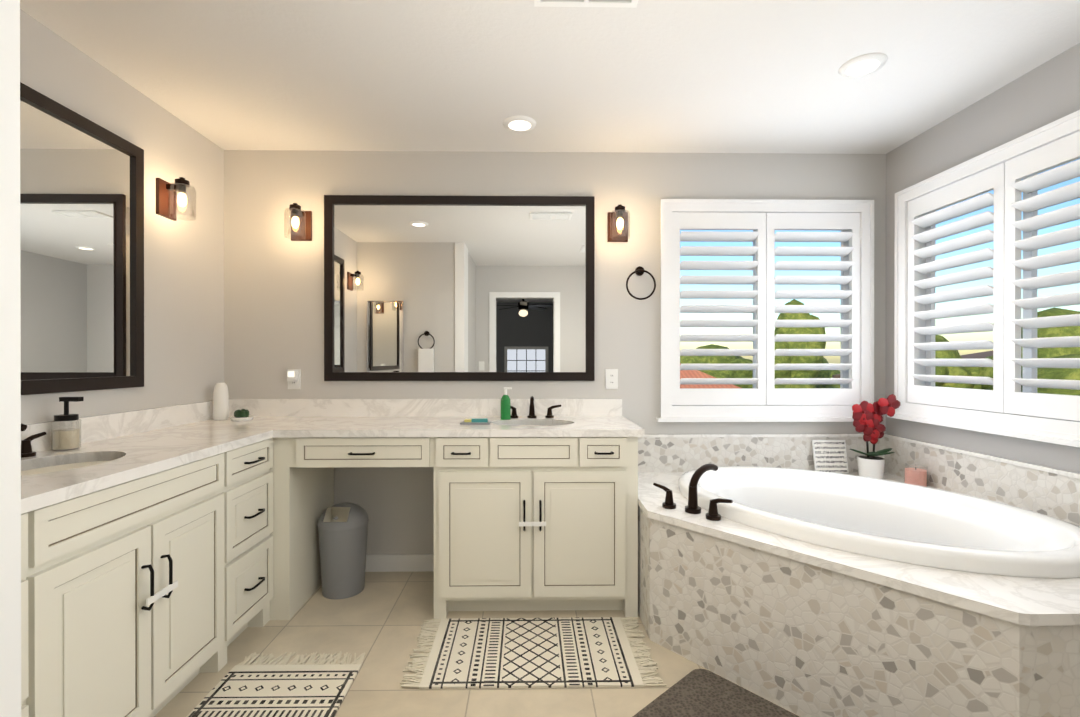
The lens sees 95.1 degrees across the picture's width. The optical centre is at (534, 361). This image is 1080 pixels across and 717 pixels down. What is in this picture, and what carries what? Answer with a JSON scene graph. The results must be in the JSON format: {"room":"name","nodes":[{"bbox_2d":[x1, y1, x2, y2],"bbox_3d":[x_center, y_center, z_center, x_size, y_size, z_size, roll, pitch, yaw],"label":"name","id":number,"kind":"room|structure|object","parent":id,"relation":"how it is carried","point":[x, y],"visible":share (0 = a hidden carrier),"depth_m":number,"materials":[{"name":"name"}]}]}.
{"room":"bathroom","nodes":[
{"label":"bathroom","id":0,"kind":"room"},
{"bbox_2d":[20,9,223,424],"bbox_3d":[-1.836,0.002,1.667,0.120,2.440,2.375,0,0,-1],"label":"wall","id":1,"kind":"structure","parent":0,"point":[183,311],"depth_m":2.37,"materials":[{"name":"grey paint"}]},
{"bbox_2d":[20,82,143,394],"bbox_3d":[-1.762,-0.418,1.618,0.025,1.070,1.225,0,0,-1],"label":"mirror","id":2,"kind":"object","parent":1,"relation":"attached to","point":[82,246],"visible":0.88,"depth_m":1.91,"materials":[{"name":"black mirror"}]},
{"bbox_2d":[21,401,212,450],"bbox_3d":[-1.766,0.272,1.738,0.021,0.100,2.234,0,0,-1],"label":"backsplash","id":3,"kind":"structure","parent":1,"relation":"attached to","point":[129,422],"depth_m":2.12,"materials":[{"name":"white stone"}]},
{"bbox_2d":[156,177,195,220],"bbox_3d":[-1.714,-0.789,2.385,0.140,0.190,0.116,0,0,-1],"label":"sconce","id":4,"kind":"object","parent":1,"relation":"attached to","point":[167,200],"visible":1,"depth_m":2.37,"materials":[{"name":"brown wood"}]},
{"bbox_2d":[154,571,799,716],"bbox_3d":[0.165,1.273,1.136,4.467,0.100,4.100,0,0,-1],"label":"floor","id":5,"kind":"structure","parent":0,"point":[379,619],"depth_m":2.03,"materials":[{"name":"tile"}]},
{"bbox_2d":[0,0,20,716],"bbox_3d":[-0.671,0.004,0.472,0.037,2.440,0.312,0,0,-1],"label":"door frame","id":6,"kind":"structure","parent":5,"relation":"on","point":[10,501],"depth_m":0.60,"materials":[{"name":"white"}]},
{"bbox_2d":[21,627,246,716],"bbox_3d":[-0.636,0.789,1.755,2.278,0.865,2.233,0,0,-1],"label":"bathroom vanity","id":7,"kind":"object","parent":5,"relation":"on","point":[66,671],"depth_m":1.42,"materials":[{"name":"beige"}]},
{"bbox_2d":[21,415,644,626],"bbox_3d":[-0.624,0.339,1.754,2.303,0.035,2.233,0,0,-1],"label":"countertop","id":8,"kind":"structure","parent":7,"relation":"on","point":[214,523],"depth_m":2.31,"materials":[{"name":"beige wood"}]},
{"bbox_2d":[21,423,46,457],"bbox_3d":[-1.675,0.258,1.563,0.122,0.126,0.332,0,0,-1],"label":"sink faucet","id":9,"kind":"object","parent":8,"relation":"on","point":[26,448],"visible":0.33,"depth_m":1.66,"materials":[{"name":"brown metal"}]},
{"bbox_2d":[51,397,83,450],"bbox_3d":[-1.697,0.226,1.797,0.092,0.190,0.080,0,0,-1],"label":"soap dispenser","id":10,"kind":"object","parent":8,"relation":"on","point":[66,439],"visible":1,"depth_m":1.78,"materials":[{"name":"clear glass"}]},
{"bbox_2d":[21,451,140,474],"bbox_3d":[-1.515,0.404,1.565,0.300,0.160,0.400,0,0,-1],"label":"sink","id":11,"kind":"object","parent":8,"relation":"in","point":[56,461],"depth_m":1.69,"materials":[{"name":"white ceramic"}]},
{"bbox_2d":[213,383,228,419],"bbox_3d":[-1.711,0.219,2.697,0.080,0.200,0.068,0,0,-1],"label":"air freshener","id":12,"kind":"object","parent":8,"relation":"on","point":[220,403],"visible":1,"depth_m":2.67,"materials":[{"name":"white plastic"}]},
{"bbox_2d":[229,409,253,420],"bbox_3d":[-1.581,0.289,2.669,0.120,0.060,0.120,0,0,-1],"label":"succulent","id":13,"kind":"object","parent":8,"relation":"on","point":[241,415],"visible":1,"depth_m":2.64,"materials":[{"name":"green plant"}]},
{"bbox_2d":[460,418,490,424],"bbox_3d":[-0.298,0.307,2.528,0.150,0.024,0.090,0,0,-1],"label":"tray","id":14,"kind":"object","parent":8,"relation":"on","point":[478,421],"visible":1,"depth_m":2.51,"materials":[{"name":"grey plastic"}]},
{"bbox_2d":[501,387,511,419],"bbox_3d":[-0.152,0.231,2.700,0.061,0.175,0.056,0,0,-1],"label":"bottle","id":15,"kind":"object","parent":8,"relation":"on","point":[505,407],"visible":1,"depth_m":2.68,"materials":[{"name":"green plastic"}]},
{"bbox_2d":[485,419,576,426],"bbox_3d":[-0.009,0.402,2.582,0.440,0.160,0.290,0,0,-1],"label":"sink","id":16,"kind":"object","parent":8,"relation":"in","point":[494,422],"depth_m":2.70,"materials":[{"name":"white ceramic"}]},
{"bbox_2d":[511,396,560,417],"bbox_3d":[-0.011,0.256,2.747,0.332,0.126,0.122,0,0,-1],"label":"sink faucet","id":17,"kind":"object","parent":8,"relation":"on","point":[531,412],"visible":0.92,"depth_m":2.77,"materials":[{"name":"brown metal"}]},
{"bbox_2d":[186,651,365,716],"bbox_3d":[-0.934,1.217,1.520,0.500,0.009,1.083,0,0,-1],"label":"rug","id":18,"kind":"object","parent":5,"relation":"on","point":[281,688],"visible":1,"depth_m":1.83,"materials":[{"name":"beige fabric"}]},
{"bbox_2d":[317,502,368,598],"bbox_3d":[-1.015,0.989,2.629,0.256,0.460,0.256,0,0,-1],"label":"trash can","id":19,"kind":"object","parent":5,"relation":"on","point":[342,529],"visible":1,"depth_m":2.53,"materials":[{"name":"grey plastic"}]},
{"bbox_2d":[400,617,666,688],"bbox_3d":[-0.012,1.216,2.086,1.011,0.009,0.485,0,0,-1],"label":"rug","id":20,"kind":"object","parent":5,"relation":"on","point":[460,653],"visible":1,"depth_m":2.04,"materials":[{"name":"beige fabric"}]},
{"bbox_2d":[633,669,798,716],"bbox_3d":[0.737,1.215,1.365,0.660,0.013,1.000,0,0,-41],"label":"bath mat","id":21,"kind":"object","parent":5,"relation":"on","point":[700,693],"visible":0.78,"depth_m":1.75,"materials":[{"name":"fabric"}]},
{"bbox_2d":[638,434,1079,716],"bbox_3d":[1.289,0.825,2.086,1.589,0.792,1.626,0,0,-1],"label":"tub deck","id":22,"kind":"object","parent":5,"relation":"on","point":[792,580],"visible":0.96,"depth_m":1.78,"materials":[{"name":"stone"}]},
{"bbox_2d":[653,464,732,520],"bbox_3d":[0.692,0.555,2.118,0.294,0.189,0.292,0,0,-1],"label":"tub faucet","id":23,"kind":"object","parent":22,"relation":"on","point":[693,507],"visible":0.98,"depth_m":2.12,"materials":[{"name":"brown metal"}]},
{"bbox_2d":[812,440,848,472],"bbox_3d":[1.717,0.554,2.863,0.190,0.189,0.045,0,0,-1],"label":"decorative sign","id":24,"kind":"object","parent":22,"relation":"on","point":[830,456],"visible":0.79,"depth_m":2.86,"materials":[{"name":"white wood"}]},
{"bbox_2d":[850,394,899,478],"bbox_3d":[1.880,0.414,2.733,0.256,0.469,0.184,0,0,-1],"label":"orchid","id":25,"kind":"object","parent":22,"relation":"on","point":[867,417],"visible":1,"depth_m":2.72,"materials":[{"name":"red plant"}]},
{"bbox_2d":[679,466,1079,577],"bbox_3d":[1.364,0.829,2.154,1.283,0.467,1.352,0,0,-1],"label":"tub","id":26,"kind":"object","parent":22,"relation":"in","point":[779,522],"depth_m":1.92,"materials":[{"name":"ceramic"}]},
{"bbox_2d":[904,463,927,486],"bbox_3d":[1.996,0.597,2.581,0.100,0.105,0.100,0,0,-1],"label":"candle","id":27,"kind":"object","parent":22,"relation":"on","point":[915,476],"visible":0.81,"depth_m":2.55,"materials":[{"name":"pink wax"}]},
{"bbox_2d":[20,0,1079,153],"bbox_3d":[0.165,-1.267,1.131,4.467,0.100,4.100,0,0,-1],"label":"ceiling","id":28,"kind":"structure","parent":0,"point":[703,76],"depth_m":2.05,"materials":[{"name":"white paint"}]},
{"bbox_2d":[503,115,535,131],"bbox_3d":[-0.073,-1.213,2.533,0.170,0.011,0.170,0,0,-1],"label":"recessed light","id":29,"kind":"object","parent":28,"relation":"in","point":[519,123],"visible":0.98,"depth_m":2.51,"materials":[{"name":"white"}]},
{"bbox_2d":[534,0,637,7],"bbox_3d":[0.176,-1.212,1.591,0.348,0.011,0.180,0,0,-1],"label":"ceiling vent","id":30,"kind":"object","parent":28,"relation":"in","point":[588,3],"visible":0.87,"depth_m":1.67,"materials":[{"name":"white metal"}]},
{"bbox_2d":[838,53,887,77],"bbox_3d":[1.353,-1.212,2.034,0.170,0.011,0.170,0,0,-1],"label":"recessed light","id":31,"kind":"object","parent":28,"relation":"in","point":[861,65],"visible":0.92,"depth_m":2.02,"materials":[{"name":"white"}]},
{"bbox_2d":[224,150,885,554],"bbox_3d":[0.139,-0.001,2.943,4.107,2.440,0.120,0,0,-1],"label":"wall","id":32,"kind":"structure","parent":0,"point":[272,304],"depth_m":2.87,"materials":[{"name":"grey paint"}]},
{"bbox_2d":[287,369,300,388],"bbox_3d":[-1.388,0.105,2.838,0.072,0.116,0.044,0,0,-1],"label":"electrical outlet","id":33,"kind":"object","parent":32,"relation":"attached to","point":[294,378],"visible":0.98,"depth_m":2.85,"materials":[{"name":"white plastic"}]},
{"bbox_2d":[284,203,311,240],"bbox_3d":[-1.342,-0.790,2.789,0.116,0.190,0.140,0,0,-1],"label":"sconce","id":34,"kind":"object","parent":32,"relation":"attached to","point":[300,228],"visible":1,"depth_m":2.83,"materials":[{"name":"brown wood"}]},
{"bbox_2d":[365,554,433,571],"bbox_3d":[-0.649,1.172,2.867,2.290,0.095,0.014,0,0,-1],"label":"baseboard","id":35,"kind":"structure","parent":32,"relation":"attached to","point":[399,562],"depth_m":2.85,"materials":[{"name":"white"}]},
{"bbox_2d":[229,399,620,414],"bbox_3d":[-0.630,0.270,2.861,2.283,0.100,0.021,0,0,-1],"label":"backsplash","id":36,"kind":"structure","parent":32,"relation":"attached to","point":[254,406],"depth_m":2.85,"materials":[{"name":"white stone"}]},
{"bbox_2d":[324,195,594,380],"bbox_3d":[-0.429,-0.420,2.861,1.560,1.070,0.025,0,0,-1],"label":"mirror","id":37,"kind":"object","parent":32,"relation":"attached to","point":[459,288],"visible":0.96,"depth_m":2.86,"materials":[{"name":"black"}]},
{"bbox_2d":[605,369,617,388],"bbox_3d":[0.454,0.104,2.881,0.072,0.116,0.010,0,0,-1],"label":"electrical outlet","id":38,"kind":"object","parent":32,"relation":"attached to","point":[611,378],"visible":1,"depth_m":2.88,"materials":[{"name":"white plastic"}]},
{"bbox_2d":[607,204,629,241],"bbox_3d":[0.487,-0.790,2.815,0.116,0.190,0.140,0,0,-1],"label":"sconce","id":39,"kind":"object","parent":32,"relation":"attached to","point":[618,223],"visible":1,"depth_m":2.87,"materials":[{"name":"brown wood"}]},
{"bbox_2d":[626,266,655,299],"bbox_3d":[0.617,-0.453,2.866,0.175,0.200,0.046,0,0,-1],"label":"towel ring","id":40,"kind":"object","parent":32,"relation":"attached to","point":[639,271],"visible":0.98,"depth_m":2.85,"materials":[{"name":"brown metal"}]},
{"bbox_2d":[656,199,873,421],"bbox_3d":[1.357,-0.295,2.930,1.291,1.288,0.180,0,0,-1],"label":"window","id":41,"kind":"structure","parent":32,"relation":"in","point":[763,399],"depth_m":2.88,"materials":[{"name":"white wood"}]},
{"bbox_2d":[885,43,1079,472],"bbox_3d":[2.159,0.003,1.102,0.120,2.440,3.620,0,0,-1],"label":"wall","id":42,"kind":"structure","parent":0,"point":[1045,93],"depth_m":2.29,"materials":[{"name":"grey paint"}]},
{"bbox_2d":[887,110,1079,447],"bbox_3d":[2.114,-0.313,2.175,0.180,1.268,1.287,0,0,-1],"label":"window","id":43,"kind":"structure","parent":42,"relation":"in","point":[1005,406],"depth_m":2.20,"materials":[{"name":"white wood"}]},
{"label":"outside","id":44,"kind":"structure","parent":0,"visible":0},
{"bbox_3d":[9.893,4.256,10.133,100.000,0.100,100.000,0,0,-1],"label":"yard","id":45,"kind":"structure","parent":44,"visible":0},
{"bbox_2d":[680,363,739,387],"bbox_3d":[2.858,2.076,12.527,6.000,4.250,6.400,0,0,-1],"label":"house","id":46,"kind":"structure","parent":45,"relation":"on","point":[691,374],"depth_m":11.18,"materials":[{"name":"red"}]},
{"bbox_2d":[680,344,752,387],"bbox_3d":[6.346,1.791,17.795,4.606,4.800,2.389,0,0,-1],"label":"tree","id":47,"kind":"object","parent":45,"relation":"on","point":[719,360],"visible":0.17,"depth_m":16.99,"materials":[{"name":"green plant"}]},
{"bbox_2d":[775,299,825,387],"bbox_3d":[7.455,1.198,14.354,2.244,6.000,2.403,0,0,-1],"label":"tree","id":48,"kind":"object","parent":45,"relation":"on","point":[798,345],"visible":0.15,"depth_m":13.79,"materials":[{"name":"green plant"}]},
{"bbox_2d":[815,357,839,387],"bbox_3d":[10.118,1.889,18.659,4.091,4.600,3.424,0,0,-1],"label":"tree","id":49,"kind":"object","parent":45,"relation":"on","point":[826,373],"visible":0.06,"depth_m":18.00,"materials":[{"name":"green plant"}]},
{"bbox_2d":[832,350,992,377],"bbox_3d":[12.251,1.950,13.062,5.800,4.500,4.800,0,0,-1],"label":"house","id":50,"kind":"structure","parent":45,"relation":"on","point":[979,355],"depth_m":13.03,"materials":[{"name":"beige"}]},
{"bbox_2d":[935,335,974,388],"bbox_3d":[7.903,1.805,10.300,2.249,4.800,2.435,0,0,-1],"label":"tree","id":51,"kind":"object","parent":45,"relation":"on","point":[948,370],"visible":0.04,"depth_m":9.56,"materials":[{"name":"green plant"}]},
{"bbox_2d":[964,307,1079,395],"bbox_3d":[9.679,1.607,9.187,3.237,5.200,3.367,0,0,-1],"label":"tree","id":52,"kind":"object","parent":45,"relation":"on","point":[1062,373],"visible":0.21,"depth_m":8.61,"materials":[{"name":"green plant"}]}
]}

